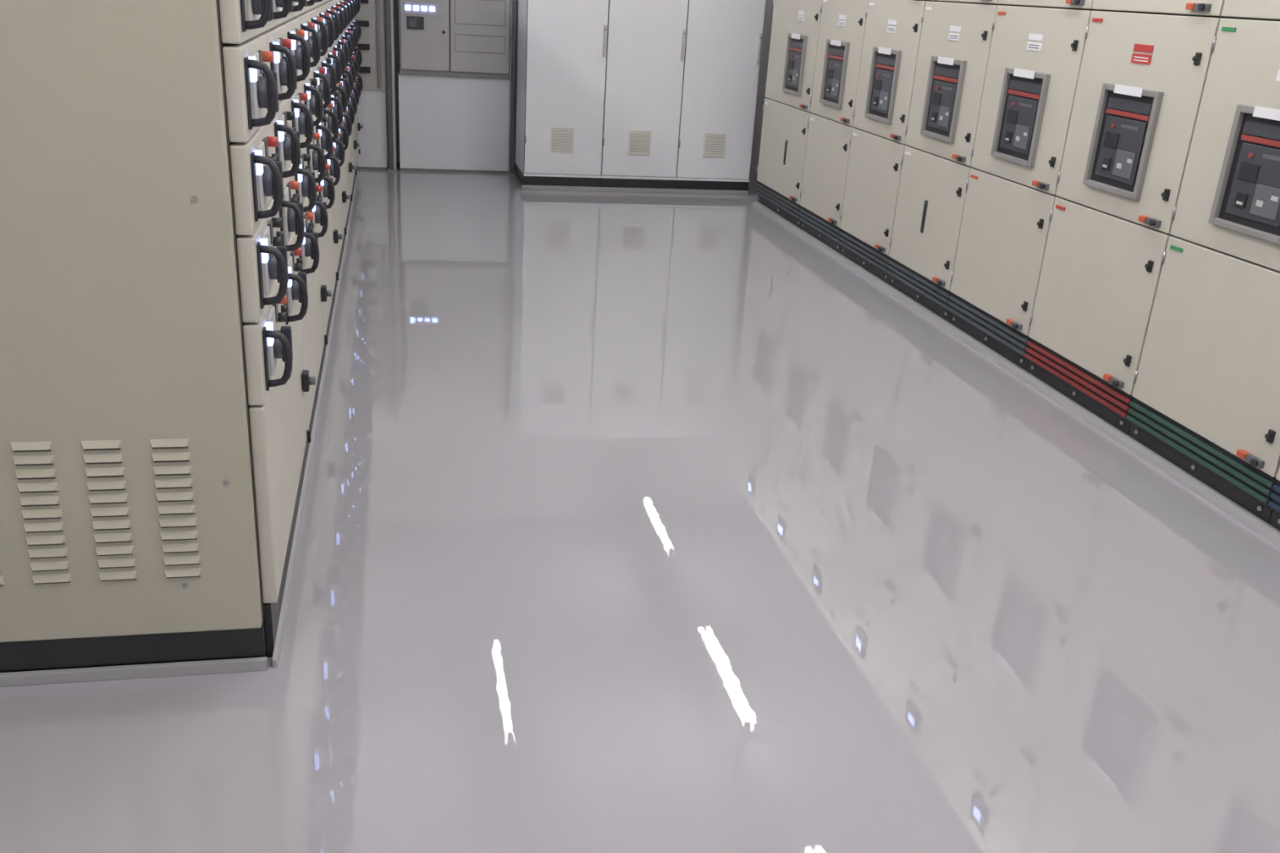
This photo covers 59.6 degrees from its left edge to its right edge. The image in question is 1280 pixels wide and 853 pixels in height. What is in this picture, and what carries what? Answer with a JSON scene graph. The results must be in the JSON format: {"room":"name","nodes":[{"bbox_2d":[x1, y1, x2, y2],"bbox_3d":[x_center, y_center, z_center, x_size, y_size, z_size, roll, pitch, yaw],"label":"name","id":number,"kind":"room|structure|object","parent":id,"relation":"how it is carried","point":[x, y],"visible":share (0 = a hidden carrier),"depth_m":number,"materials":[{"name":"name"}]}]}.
{"room":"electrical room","nodes":[
{"label":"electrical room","id":0,"kind":"room"},
{"bbox_2d":[383,0,773,173],"bbox_3d":[-1.631,-4.070,9.522,7.150,3.600,0.100,-1,22,-12],"label":"wall","id":1,"kind":"structure","parent":0,"point":[768,15],"depth_m":10.19,"materials":[{"name":"paint"}]},
{"bbox_2d":[0,162,1279,852],"bbox_3d":[-0.380,0.150,4.068,7.150,0.100,13.620,-1,22,-12],"label":"floor","id":2,"kind":"structure","parent":0,"point":[632,522],"depth_m":3.16,"materials":[{"name":"grey paint"}]},
{"bbox_2d":[0,0,315,672],"bbox_3d":[-1.573,-0.663,2.659,1.460,2.300,1.090,-1,22,-12],"label":"tall cabinet","id":3,"kind":"object","parent":2,"relation":"on","point":[153,381],"visible":1,"depth_m":2.41,"materials":[{"name":"beige metal"}]},
{"bbox_2d":[0,169,359,687],"bbox_3d":[-2.321,-0.772,5.917,1.424,0.030,7.382,-1,22,-12],"label":"plinth","id":4,"kind":"structure","parent":2,"relation":"on","point":[258,664],"depth_m":2.69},
{"bbox_2d":[280,0,332,475],"bbox_3d":[-1.789,-1.060,3.631,1.460,2.300,1.048,-1,22,-12],"label":"tall cabinet","id":5,"kind":"object","parent":2,"relation":"on","point":[306,101],"visible":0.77,"depth_m":3.77,"materials":[{"name":"beige metal"}]},
{"bbox_2d":[305,0,342,372],"bbox_3d":[-2.000,-1.448,4.583,1.460,2.300,1.048,-1,22,-12],"label":"tall cabinet","id":6,"kind":"object","parent":2,"relation":"on","point":[326,78],"visible":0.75,"depth_m":4.73,"materials":[{"name":"beige metal"}]},
{"bbox_2d":[322,0,349,301],"bbox_3d":[-2.212,-1.837,5.535,1.460,2.300,1.048,-1,22,-12],"label":"tall cabinet","id":7,"kind":"object","parent":2,"relation":"on","point":[339,99],"visible":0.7,"depth_m":5.68,"materials":[{"name":"beige metal"}]},
{"bbox_2d":[335,0,355,254],"bbox_3d":[-2.423,-2.225,6.488,1.460,2.300,1.048,-1,22,-12],"label":"tall cabinet","id":8,"kind":"object","parent":2,"relation":"on","point":[347,80],"visible":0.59,"depth_m":6.65,"materials":[{"name":"beige metal"}]},
{"bbox_2d":[343,0,359,217],"bbox_3d":[-2.634,-2.614,7.440,1.460,2.300,1.048,-1,22,-12],"label":"tall cabinet","id":9,"kind":"object","parent":2,"relation":"on","point":[353,66],"visible":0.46,"depth_m":7.62,"materials":[{"name":"beige metal"}]},
{"bbox_2d":[350,0,362,188],"bbox_3d":[-2.845,-3.002,8.392,1.460,2.300,1.048,-1,22,-12],"label":"tall cabinet","id":10,"kind":"object","parent":2,"relation":"on","point":[357,55],"visible":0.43,"depth_m":8.59,"materials":[{"name":"beige metal"}]},
{"bbox_2d":[354,0,387,169],"bbox_3d":[-2.464,-3.319,9.257,0.680,2.300,0.360,-1,22,-12],"label":"tall cabinet","id":11,"kind":"object","parent":2,"relation":"on","point":[371,107],"visible":0.46,"depth_m":9.36,"materials":[{"name":"grey metal"}]},
{"bbox_2d":[385,0,516,175],"bbox_3d":[-1.594,-3.327,9.419,1.100,2.300,0.390,-1,22,-12],"label":"control panel","id":12,"kind":"object","parent":2,"relation":"on","point":[455,120],"visible":1,"depth_m":9.46,"materials":[{"name":"grey paint"}]},
{"bbox_2d":[515,0,608,186],"bbox_3d":[-0.641,-3.126,9.116,0.639,2.200,0.733,-1,22,-12],"label":"enclosure","id":13,"kind":"object","parent":2,"relation":"on","point":[562,44],"visible":1,"depth_m":8.96,"materials":[{"name":"white paint"}]},
{"bbox_2d":[520,184,747,195],"bbox_3d":[-0.026,-1.976,9.342,1.930,0.032,0.039,-1,22,-12],"label":"baseboard","id":14,"kind":"structure","parent":2,"relation":"on","point":[522,186],"depth_m":9.32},
{"bbox_2d":[600,0,688,188],"bbox_3d":[-0.015,-3.138,9.250,0.639,2.200,0.733,-1,22,-12],"label":"enclosure","id":15,"kind":"object","parent":2,"relation":"on","point":[646,42],"visible":0.98,"depth_m":9.07,"materials":[{"name":"white paint"}]},
{"bbox_2d":[675,0,765,191],"bbox_3d":[0.611,-3.151,9.383,0.639,2.200,0.733,-1,22,-12],"label":"enclosure","id":16,"kind":"object","parent":2,"relation":"on","point":[724,37],"visible":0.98,"depth_m":9.19,"materials":[{"name":"white paint"}]},
{"bbox_2d":[755,0,822,228],"bbox_3d":[1.533,-2.742,8.291,0.931,2.410,1.049,-1,22,-12],"label":"tall cabinet","id":17,"kind":"object","parent":2,"relation":"on","point":[795,27],"visible":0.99,"depth_m":8.29,"materials":[{"name":"beige metal"}]},
{"bbox_2d":[798,0,868,253],"bbox_3d":[1.719,-2.400,7.452,0.931,2.410,0.799,-1,22,-12],"label":"tall cabinet","id":18,"kind":"object","parent":2,"relation":"on","point":[833,101],"visible":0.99,"depth_m":7.45,"materials":[{"name":"beige metal"}]},
{"bbox_2d":[838,0,928,284],"bbox_3d":[1.880,-2.104,6.726,0.931,2.410,0.799,-1,22,-12],"label":"tall cabinet","id":19,"kind":"object","parent":2,"relation":"on","point":[893,28],"visible":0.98,"depth_m":6.72,"materials":[{"name":"beige metal"}]},
{"bbox_2d":[886,0,1001,321],"bbox_3d":[2.041,-1.808,6.000,0.931,2.410,0.799,-1,22,-12],"label":"tall cabinet","id":20,"kind":"object","parent":2,"relation":"on","point":[956,37],"visible":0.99,"depth_m":5.99,"materials":[{"name":"beige metal"}]},
{"bbox_2d":[752,201,1279,548],"bbox_3d":[1.767,-0.293,5.366,0.048,0.028,8.240,-1,22,-12],"label":"plinth","id":21,"kind":"structure","parent":2,"relation":"on","point":[1246,517],"depth_m":4.87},
{"bbox_2d":[946,0,1096,370],"bbox_3d":[2.202,-1.512,5.275,0.931,2.410,0.799,-1,22,-12],"label":"tall cabinet","id":22,"kind":"object","parent":2,"relation":"on","point":[1037,48],"visible":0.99,"depth_m":5.26,"materials":[{"name":"beige metal"}]},
{"bbox_2d":[1024,0,1225,435],"bbox_3d":[2.363,-1.216,4.549,0.931,2.410,0.799,-1,22,-12],"label":"tall cabinet","id":23,"kind":"object","parent":2,"relation":"on","point":[1144,70],"visible":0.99,"depth_m":4.52,"materials":[{"name":"beige metal"}]},
{"bbox_2d":[1126,0,1279,523],"bbox_3d":[2.524,-0.920,3.824,0.931,2.410,0.799,-1,22,-12],"label":"tall cabinet","id":24,"kind":"object","parent":2,"relation":"on","point":[1206,393],"visible":1,"depth_m":3.93,"materials":[{"name":"beige metal"}]},
{"bbox_2d":[1267,455,1279,530],"bbox_3d":[2.685,-0.624,3.098,0.931,2.410,0.799,-1,22,-12],"label":"tall cabinet","id":25,"kind":"object","parent":2,"relation":"on","point":[1274,504],"visible":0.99,"depth_m":3.75,"materials":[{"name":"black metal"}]}
]}

